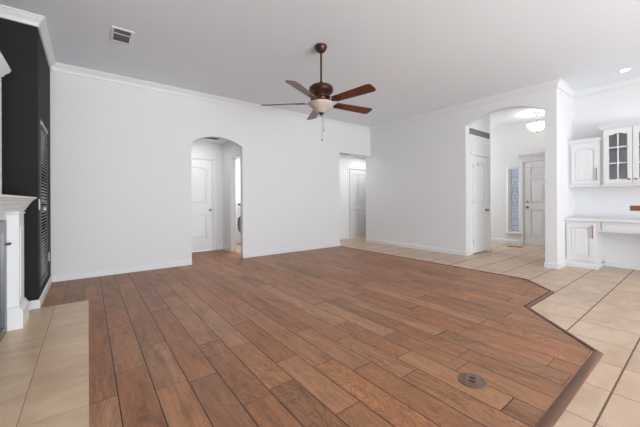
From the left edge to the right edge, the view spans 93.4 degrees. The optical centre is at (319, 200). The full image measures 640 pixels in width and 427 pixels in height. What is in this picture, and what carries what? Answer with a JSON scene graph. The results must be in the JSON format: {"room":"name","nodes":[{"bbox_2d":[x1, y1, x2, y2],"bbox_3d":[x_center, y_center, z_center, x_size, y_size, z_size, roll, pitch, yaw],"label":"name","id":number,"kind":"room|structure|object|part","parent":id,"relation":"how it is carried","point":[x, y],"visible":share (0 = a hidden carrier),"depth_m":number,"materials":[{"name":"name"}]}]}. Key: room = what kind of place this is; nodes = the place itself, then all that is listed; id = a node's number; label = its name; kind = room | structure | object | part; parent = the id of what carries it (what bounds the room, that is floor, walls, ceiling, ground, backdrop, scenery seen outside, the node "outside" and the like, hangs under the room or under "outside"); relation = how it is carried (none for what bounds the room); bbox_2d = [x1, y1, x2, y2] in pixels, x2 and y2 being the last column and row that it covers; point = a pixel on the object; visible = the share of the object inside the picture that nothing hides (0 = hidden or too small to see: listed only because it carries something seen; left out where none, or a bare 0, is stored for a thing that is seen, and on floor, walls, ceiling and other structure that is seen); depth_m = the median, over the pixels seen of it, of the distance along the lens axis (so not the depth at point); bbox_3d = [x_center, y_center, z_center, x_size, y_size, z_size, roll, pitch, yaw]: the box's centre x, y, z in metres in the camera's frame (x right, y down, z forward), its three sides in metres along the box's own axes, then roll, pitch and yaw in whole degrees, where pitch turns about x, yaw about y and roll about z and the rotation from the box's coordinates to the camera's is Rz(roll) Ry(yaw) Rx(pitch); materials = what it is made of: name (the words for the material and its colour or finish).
{"room":"living room","nodes":[
{"label":"living room","id":0,"kind":"room"},
{"bbox_2d":[0,18,39,300],"bbox_3d":[-3.277,-0.391,2.994,0.715,3.067,0.120,0,0,-38],"label":"wall","id":1,"kind":"structure","parent":0,"point":[19,42],"depth_m":3.10,"materials":[{"name":"grey paint"}]},
{"bbox_2d":[39,34,50,295],"bbox_3d":[-3.440,-0.390,3.690,0.125,3.067,1.183,0,0,-38],"label":"wall","id":2,"kind":"structure","parent":0,"point":[44,70],"depth_m":3.87,"materials":[{"name":"grey paint"}]},
{"bbox_2d":[29,276,51,309],"bbox_3d":[-3.577,1.090,3.496,0.616,0.095,1.317,0,0,-38],"label":"baseboard","id":3,"kind":"structure","parent":2,"relation":"attached to","point":[34,304],"depth_m":3.25,"materials":[{"name":"white paint"}]},
{"bbox_2d":[39,117,47,287],"bbox_3d":[-3.283,0.028,3.508,0.149,1.850,0.715,0,0,-38],"label":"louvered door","id":4,"kind":"structure","parent":2,"relation":"in","point":[43,132],"depth_m":3.61,"materials":[{"name":"grey paint"}]},
{"bbox_2d":[40,124,46,203],"bbox_3d":[-3.247,-0.397,3.538,0.020,0.880,0.615,0,0,-38],"label":"shutter","id":5,"kind":"object","parent":4,"relation":"attached to","point":[43,131],"depth_m":3.65,"materials":[{"name":"grey paint"}]},
{"bbox_3d":[-3.293,0.028,3.501,0.125,1.750,0.615,0,0,-38],"label":"frame","id":6,"kind":"part","parent":4,"relation":"part of","materials":[{"name":"grey paint"}]},
{"bbox_3d":[-3.239,-0.852,3.545,0.012,0.040,0.615,0,0,-38],"label":"head rail","id":7,"kind":"part","parent":4,"relation":"part of","materials":[{"name":"black wood"}]},
{"bbox_2d":[41,208,47,282],"bbox_3d":[-3.243,0.498,3.538,0.020,0.810,0.615,0,0,-38],"label":"shutter","id":8,"kind":"object","parent":4,"relation":"attached to","point":[44,262],"depth_m":3.67,"materials":[{"name":"grey paint"}]},
{"bbox_2d":[191,141,222,245],"bbox_3d":[-2.466,-0.085,6.154,1.390,2.450,1.337,0,0,-38],"label":"wall","id":9,"kind":"structure","parent":0,"point":[197,148],"depth_m":6.96,"materials":[{"name":"white paint"}]},
{"bbox_2d":[191,155,216,250],"bbox_3d":[-2.766,0.069,6.660,0.950,2.129,0.168,0,0,-38],"label":"door","id":10,"kind":"structure","parent":9,"relation":"in","point":[203,168],"depth_m":6.77,"materials":[{"name":"white paint"}]},
{"bbox_2d":[50,70,369,274],"bbox_3d":[-1.274,-0.399,6.165,6.576,3.067,0.100,0,0,-38],"label":"wall","id":11,"kind":"structure","parent":0,"point":[120,154],"depth_m":5.05,"materials":[{"name":"white paint"}]},
{"bbox_2d":[51,259,191,281],"bbox_3d":[-3.002,1.088,4.760,1.865,0.095,0.014,0,0,-38],"label":"baseboard","id":12,"kind":"structure","parent":11,"relation":"attached to","point":[87,274],"depth_m":4.66,"materials":[{"name":"white paint"}]},
{"bbox_2d":[133,246,138,253],"bbox_3d":[-2.936,0.789,4.815,0.072,0.115,0.009,0,0,-38],"label":"wall outlet","id":13,"kind":"object","parent":11,"relation":"attached to","point":[135,248],"visible":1,"depth_m":4.81,"materials":[{"name":"white plastic"}]},
{"bbox_2d":[243,242,340,257],"bbox_3d":[-0.531,1.078,6.722,2.544,0.095,0.114,0,0,-38],"label":"baseboard","id":14,"kind":"structure","parent":11,"relation":"attached to","point":[302,248],"depth_m":6.53,"materials":[{"name":"white paint"}]},
{"bbox_2d":[223,141,240,246],"bbox_3d":[-1.627,-0.089,7.524,1.610,2.450,2.487,0,0,-38],"label":"wall","id":15,"kind":"structure","parent":0,"point":[229,148],"depth_m":6.89,"materials":[{"name":"white paint"}]},
{"bbox_2d":[217,245,229,251],"bbox_3d":[-2.184,1.085,6.819,0.140,0.095,0.420,0,0,-38],"label":"baseboard","id":16,"kind":"structure","parent":15,"relation":"attached to","point":[219,247],"depth_m":6.93,"materials":[{"name":"white paint"}]},
{"bbox_2d":[229,152,240,254],"bbox_3d":[-1.735,0.061,6.410,0.119,2.140,0.760,0,0,-38],"label":"door frame","id":17,"kind":"structure","parent":15,"relation":"in","point":[232,163],"depth_m":6.64,"materials":[{"name":"white paint"}]},
{"bbox_2d":[194,138,365,157],"bbox_3d":[-0.756,-1.342,8.197,6.400,0.050,2.487,0,0,-38],"label":"ceiling","id":18,"kind":"structure","parent":0,"point":[219,141],"depth_m":6.70,"materials":[{"name":"white paint"}]},
{"bbox_2d":[0,0,639,128],"bbox_3d":[2.140,-1.995,3.606,10.200,0.100,11.500,0,0,-38],"label":"ceiling","id":19,"kind":"structure","parent":0,"point":[419,57],"depth_m":3.77,"materials":[{"name":"white paint"}]},
{"bbox_2d":[110,26,133,45],"bbox_3d":[-2.321,-1.923,3.532,0.215,0.010,0.360,0,0,-38],"label":"ceiling vent","id":20,"kind":"object","parent":19,"relation":"in","point":[120,35],"visible":1,"depth_m":3.52,"materials":[{"name":"white plastic"}]},
{"bbox_2d":[261,43,375,139],"bbox_3d":[0.059,-1.345,3.777,1.469,1.185,1.472,0,0,-38],"label":"ceiling fan","id":21,"kind":"object","parent":19,"relation":"hanging from","point":[320,92],"visible":1,"depth_m":3.69,"materials":[{"name":"brown wood"}]},
{"bbox_3d":[-0.468,-1.221,3.840,0.564,0.044,0.146,0,0,7],"label":"blade","id":22,"kind":"part","parent":21,"relation":"part of","materials":[{"name":"brown wood"}]},
{"bbox_3d":[-0.190,-1.222,3.339,0.146,0.044,0.564,0,0,25],"label":"blade","id":23,"kind":"part","parent":21,"relation":"part of","materials":[{"name":"brown wood"}]},
{"bbox_3d":[-0.077,-1.223,4.259,0.146,0.044,0.564,0,0,-11],"label":"blade","id":24,"kind":"part","parent":21,"relation":"part of","materials":[{"name":"brown wood"}]},
{"bbox_3d":[0.016,-1.157,3.780,0.340,0.125,0.340,0,0,-38],"label":"lamp shade","id":25,"kind":"part","parent":21,"relation":"part of","materials":[{"name":"white glass"}]},
{"bbox_3d":[0.442,-1.225,4.017,0.564,0.044,0.146,0,0,-29],"label":"blade","id":26,"kind":"part","parent":21,"relation":"part of","materials":[{"name":"brown wood"}]},
{"bbox_3d":[0.372,-1.224,3.448,0.564,0.044,0.146,0,0,43],"label":"blade","id":27,"kind":"part","parent":21,"relation":"part of","materials":[{"name":"brown wood"}]},
{"bbox_2d":[526,111,544,131],"bbox_3d":[4.813,-1.728,6.693,0.390,0.455,0.390,0,0,-38],"label":"ceiling lamp","id":28,"kind":"object","parent":19,"relation":"hanging from","point":[536,126],"visible":0.94,"depth_m":6.61,"materials":[{"name":"white glass"}]},
{"bbox_3d":[4.813,-1.621,6.693,0.390,0.170,0.390,0,0,-38],"label":"lamp shade","id":29,"kind":"part","parent":28,"relation":"part of","materials":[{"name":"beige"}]},
{"bbox_2d":[618,68,632,71],"bbox_3d":[4.569,-1.952,4.519,0.160,0.006,0.160,0,0,-38],"label":"recessed light","id":30,"kind":"object","parent":19,"relation":"in","point":[624,69],"visible":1,"depth_m":4.50,"materials":[{"name":"white paint"}]},
{"bbox_2d":[41,236,639,426],"bbox_3d":[1.878,1.150,3.962,10.200,0.066,12.400,0,0,-38],"label":"floor","id":31,"kind":"structure","parent":0,"point":[338,336],"depth_m":2.43,"materials":[{"name":"brown wood"}]},
{"bbox_2d":[0,300,88,426],"bbox_3d":[-1.996,1.127,1.770,1.016,0.010,3.345,0,0,-38],"label":"hearth","id":32,"kind":"object","parent":31,"relation":"on","point":[44,363],"visible":0.84,"depth_m":1.99,"materials":[{"name":"beige tile"}]},
{"bbox_2d":[0,194,36,341],"bbox_3d":[-2.258,0.544,1.775,0.610,1.158,2.649,0,0,-38],"label":"fireplace mantel","id":33,"kind":"object","parent":32,"relation":"on","point":[14,308],"visible":1,"depth_m":2.63,"materials":[{"name":"white paint"}]},
{"bbox_3d":[-2.158,0.662,1.855,0.005,0.800,1.650,0,0,-38],"label":"glass door","id":34,"kind":"part","parent":33,"relation":"part of","materials":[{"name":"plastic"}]},
{"bbox_2d":[0,52,10,193],"bbox_3d":[-2.319,-0.616,1.726,0.460,1.160,2.280,0,0,-38],"label":"overmantel","id":35,"kind":"object","parent":33,"relation":"on","point":[5,69],"visible":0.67,"depth_m":2.66,"materials":[{"name":"white paint"}]},
{"bbox_3d":[-2.340,-0.576,1.709,0.404,1.080,2.170,0,0,-38],"label":"panel","id":36,"kind":"part","parent":35,"relation":"part of","materials":[{"name":"white paint"}]},
{"bbox_3d":[-2.321,-1.151,1.726,0.460,0.090,2.280,0,0,-38],"label":"cornice","id":37,"kind":"part","parent":35,"relation":"part of","materials":[{"name":"white paint"}]},
{"bbox_2d":[0,194,36,212],"bbox_3d":[-2.260,0.026,1.775,0.610,0.123,2.649,0,0,-38],"label":"mantel shelf","id":38,"kind":"object","parent":33,"relation":"attached to","point":[8,203],"depth_m":2.31,"materials":[{"name":"white paint"}]},
{"bbox_2d":[236,202,240,243],"bbox_3d":[-1.737,0.588,7.896,0.735,1.090,0.680,0,0,-38],"label":"washing machine","id":39,"kind":"object","parent":31,"relation":"on","point":[238,207],"visible":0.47,"depth_m":7.80,"materials":[{"name":"white metal"}]},
{"bbox_2d":[342,246,597,350],"bbox_3d":[1.951,1.116,5.019,1.462,0.011,5.475,0,0,-17],"label":"trim","id":40,"kind":"structure","parent":31,"relation":"on","point":[529,305],"depth_m":3.28,"materials":[{"name":"brown wood"}]},
{"bbox_2d":[458,373,486,388],"bbox_3d":[0.946,1.116,1.874,0.166,0.009,0.166,0,0,30],"label":"floor outlet cover","id":41,"kind":"object","parent":31,"relation":"on","point":[470,380],"visible":1,"depth_m":1.86,"materials":[{"name":"brown metal"}]},
{"bbox_2d":[535,351,603,426],"bbox_3d":[1.425,1.116,1.738,1.570,0.015,0.055,0,0,-38],"label":"trim","id":42,"kind":"structure","parent":31,"relation":"on","point":[551,416],"depth_m":1.74,"materials":[{"name":"brown wood"}]},
{"bbox_2d":[565,220,603,269],"bbox_3d":[4.499,0.723,5.134,0.547,0.777,0.409,0,0,-38],"label":"base cabinet","id":43,"kind":"object","parent":31,"relation":"on","point":[584,246],"visible":0.99,"depth_m":4.98,"materials":[{"name":"white paint"}]},
{"bbox_3d":[4.312,0.683,4.993,0.021,0.610,0.355,0,0,-38],"label":"door","id":44,"kind":"part","parent":43,"relation":"part of","materials":[{"name":"white paint"}]},
{"bbox_3d":[5.492,0.719,3.842,0.547,0.777,0.409,0,0,-38],"label":"base cabinet","id":45,"kind":"object","parent":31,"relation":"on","visible":0},
{"bbox_2d":[565,217,639,222],"bbox_3d":[5.001,0.315,4.483,0.542,0.034,2.056,0,0,-38],"label":"countertop","id":46,"kind":"structure","parent":45,"relation":"on","point":[571,218],"depth_m":4.77,"materials":[{"name":"white paint"}]},
{"bbox_2d":[340,155,365,235],"bbox_3d":[0.872,-0.098,8.465,3.500,2.450,0.980,0,0,-38],"label":"wall","id":47,"kind":"structure","parent":0,"point":[345,161],"depth_m":8.84,"materials":[{"name":"white paint"}]},
{"bbox_2d":[347,166,365,238],"bbox_3d":[1.141,0.055,9.198,0.870,2.139,0.146,0,0,-38],"label":"door","id":48,"kind":"structure","parent":47,"relation":"in","point":[356,176],"depth_m":9.16,"materials":[{"name":"white paint"}]},
{"bbox_3d":[1.128,0.090,9.216,0.730,2.069,0.100,0,0,-38],"label":"frame","id":49,"kind":"part","parent":48,"relation":"part of","materials":[{"name":"white paint"}]},
{"bbox_2d":[366,87,559,262],"bbox_3d":[2.603,-0.414,6.623,0.130,3.067,4.252,0,0,-38],"label":"wall","id":50,"kind":"structure","parent":0,"point":[417,172],"depth_m":6.61,"materials":[{"name":"white paint"}]},
{"bbox_2d":[0,4,639,131],"bbox_3d":[1.918,-1.890,2.377,7.985,0.107,9.803,0,0,-38],"label":"trim","id":51,"kind":"structure","parent":50,"relation":"attached to","point":[6,12],"depth_m":5.12,"materials":[{"name":"white paint"}]},
{"bbox_2d":[366,238,471,255],"bbox_3d":[2.182,1.073,7.227,0.218,0.095,2.774,0,0,-38],"label":"baseboard","id":52,"kind":"structure","parent":50,"relation":"attached to","point":[435,249],"depth_m":6.84,"materials":[{"name":"white paint"}]},
{"bbox_2d":[469,114,490,249],"bbox_3d":[2.620,-0.414,7.514,0.984,3.067,2.660,0,0,-38],"label":"wall","id":53,"kind":"structure","parent":0,"point":[476,144],"depth_m":6.44,"materials":[{"name":"white paint"}]},
{"bbox_2d":[468,126,489,140],"bbox_3d":[3.413,-1.428,6.443,0.985,0.185,0.010,0,0,-38],"label":"air vent","id":54,"kind":"object","parent":53,"relation":"in","point":[472,131],"visible":1,"depth_m":6.41,"materials":[{"name":"white plastic"}]},
{"bbox_2d":[471,151,489,254],"bbox_3d":[3.425,0.046,6.474,0.840,2.139,0.168,0,0,-38],"label":"door","id":55,"kind":"structure","parent":53,"relation":"in","point":[480,184],"depth_m":6.47,"materials":[{"name":"white paint"}]},
{"bbox_2d":[490,119,544,239],"bbox_3d":[4.366,-0.420,8.741,0.120,3.067,5.462,0,0,-38],"label":"wall","id":56,"kind":"structure","parent":0,"point":[506,141],"depth_m":8.00,"materials":[{"name":"white paint"}]},
{"bbox_2d":[491,238,520,243],"bbox_3d":[3.940,1.066,9.193,0.014,0.095,3.820,0,0,-38],"label":"baseboard","id":57,"kind":"structure","parent":56,"relation":"attached to","point":[492,239],"depth_m":7.93,"materials":[{"name":"white paint"}]},
{"bbox_2d":[505,165,523,236],"bbox_3d":[5.047,0.013,7.808,0.180,1.815,0.410,0,0,-38],"label":"window","id":58,"kind":"structure","parent":56,"relation":"in","point":[513,172],"depth_m":7.83,"materials":[{"name":"white paint"}]},
{"bbox_3d":[5.003,0.875,7.771,0.060,0.090,0.410,0,0,-38],"label":"sill","id":59,"kind":"part","parent":58,"relation":"part of","materials":[{"name":"white paint"}]},
{"bbox_3d":[5.069,-0.005,7.828,0.122,1.670,0.245,0,0,-38],"label":"frame","id":60,"kind":"part","parent":58,"relation":"part of","materials":[{"name":"white paint"}]},
{"bbox_3d":[5.064,-0.005,7.824,0.006,1.620,0.201,0,0,-38],"label":"pane","id":61,"kind":"part","parent":58,"relation":"part of","materials":[{"name":"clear glass"}]},
{"bbox_2d":[518,152,544,158],"bbox_3d":[5.400,-1.114,7.212,0.100,0.105,1.150,0,0,-38],"label":"trim","id":62,"kind":"structure","parent":56,"relation":"attached to","point":[537,154],"depth_m":7.43,"materials":[{"name":"white paint"}]},
{"bbox_2d":[520,157,544,245],"bbox_3d":[5.455,0.033,7.273,0.186,2.149,1.075,0,0,-38],"label":"door","id":63,"kind":"structure","parent":56,"relation":"in","point":[532,170],"depth_m":7.47,"materials":[{"name":"white paint"}]},
{"bbox_2d":[522,138,544,153],"bbox_3d":[5.445,-1.341,7.222,0.015,0.340,1.050,0,0,-38],"label":"wall","id":64,"kind":"structure","parent":56,"relation":"attached to","point":[534,145],"depth_m":7.44,"materials":[{"name":"white paint"}]},
{"bbox_2d":[559,89,572,261],"bbox_3d":[4.975,-0.423,5.829,2.664,3.067,0.102,0,0,-38],"label":"wall","id":65,"kind":"structure","parent":0,"point":[565,101],"depth_m":5.14,"materials":[{"name":"white paint"}]},
{"bbox_2d":[544,260,565,268],"bbox_3d":[3.962,1.066,5.084,0.428,0.095,0.190,0,0,-38],"label":"baseboard","id":66,"kind":"structure","parent":65,"relation":"attached to","point":[559,265],"depth_m":4.97,"materials":[{"name":"white paint"}]},
{"bbox_2d":[573,84,639,265],"bbox_3d":[6.386,-0.428,3.231,0.132,3.067,5.738,0,0,-38],"label":"wall","id":67,"kind":"structure","parent":0,"point":[622,105],"depth_m":5.07,"materials":[{"name":"white paint"}]},
{"bbox_2d":[568,137,601,187],"bbox_3d":[4.576,-0.632,5.184,0.358,0.808,0.432,0,0,-38],"label":"upper cabinet","id":68,"kind":"object","parent":67,"relation":"attached to","point":[584,155],"visible":0.95,"depth_m":5.08,"materials":[{"name":"white paint"}]},
{"bbox_3d":[4.589,-0.239,5.192,0.314,0.023,0.432,0,0,-38],"label":"light rail","id":69,"kind":"part","parent":68,"relation":"part of","materials":[{"name":"white paint"}]},
{"bbox_3d":[4.576,-1.006,5.185,0.338,0.060,0.432,0,0,-38],"label":"crown","id":70,"kind":"part","parent":68,"relation":"part of","materials":[{"name":"white paint"}]},
{"bbox_2d":[597,221,639,233],"bbox_3d":[4.993,0.414,4.490,0.552,0.163,1.220,0,0,-38],"label":"drawer unit","id":71,"kind":"object","parent":67,"relation":"attached to","point":[615,227],"visible":0.96,"depth_m":4.63,"materials":[{"name":"white paint"}]},
{"bbox_3d":[4.809,0.409,4.348,0.017,0.125,1.100,0,0,-38],"label":"drawer","id":72,"kind":"part","parent":71,"relation":"part of","materials":[{"name":"white paint"}]},
{"bbox_2d":[598,121,639,186],"bbox_3d":[4.916,-0.718,4.720,0.384,0.978,0.786,0,0,-38],"label":"upper cabinet","id":73,"kind":"object","parent":67,"relation":"attached to","point":[621,141],"visible":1,"depth_m":4.73,"materials":[{"name":"white paint"}]},
{"bbox_3d":[4.698,-0.703,4.763,0.020,0.870,0.328,0,0,-38],"label":"door","id":74,"kind":"part","parent":73,"relation":"part of","materials":[{"name":"white paint"}]},
{"bbox_3d":[4.708,-0.707,4.763,0.003,0.758,0.218,0,0,-38],"label":"glass pane","id":75,"kind":"part","parent":73,"relation":"part of","materials":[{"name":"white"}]},
{"bbox_3d":[4.910,-1.177,4.717,0.338,0.060,0.786,0,0,-38],"label":"crown","id":76,"kind":"part","parent":73,"relation":"part of","materials":[{"name":"white paint"}]},
{"bbox_3d":[4.922,-0.241,4.725,0.314,0.023,0.713,0,0,-38],"label":"light rail","id":77,"kind":"part","parent":73,"relation":"part of","materials":[{"name":"white paint"}]},
{"bbox_3d":[4.902,-0.704,4.499,0.020,0.870,0.328,0,0,-38],"label":"door","id":78,"kind":"part","parent":73,"relation":"part of","materials":[{"name":"white paint"}]},
{"bbox_3d":[4.912,-0.708,4.499,0.003,0.758,0.218,0,0,-38],"label":"glass pane","id":79,"kind":"part","parent":73,"relation":"part of","materials":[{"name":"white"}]},
{"bbox_2d":[605,260,639,269],"bbox_3d":[6.459,1.056,3.025,0.014,0.095,5.310,0,0,-38],"label":"baseboard","id":80,"kind":"structure","parent":67,"relation":"attached to","point":[607,263],"depth_m":4.95,"materials":[{"name":"white paint"}]},
{"bbox_2d":[630,206,639,210],"bbox_3d":[5.066,0.124,4.837,0.009,0.085,0.135,0,0,-38],"label":"wall outlet","id":81,"kind":"object","parent":67,"relation":"attached to","point":[632,208],"visible":1,"depth_m":4.84,"materials":[{"name":"brown wood"}]}
]}

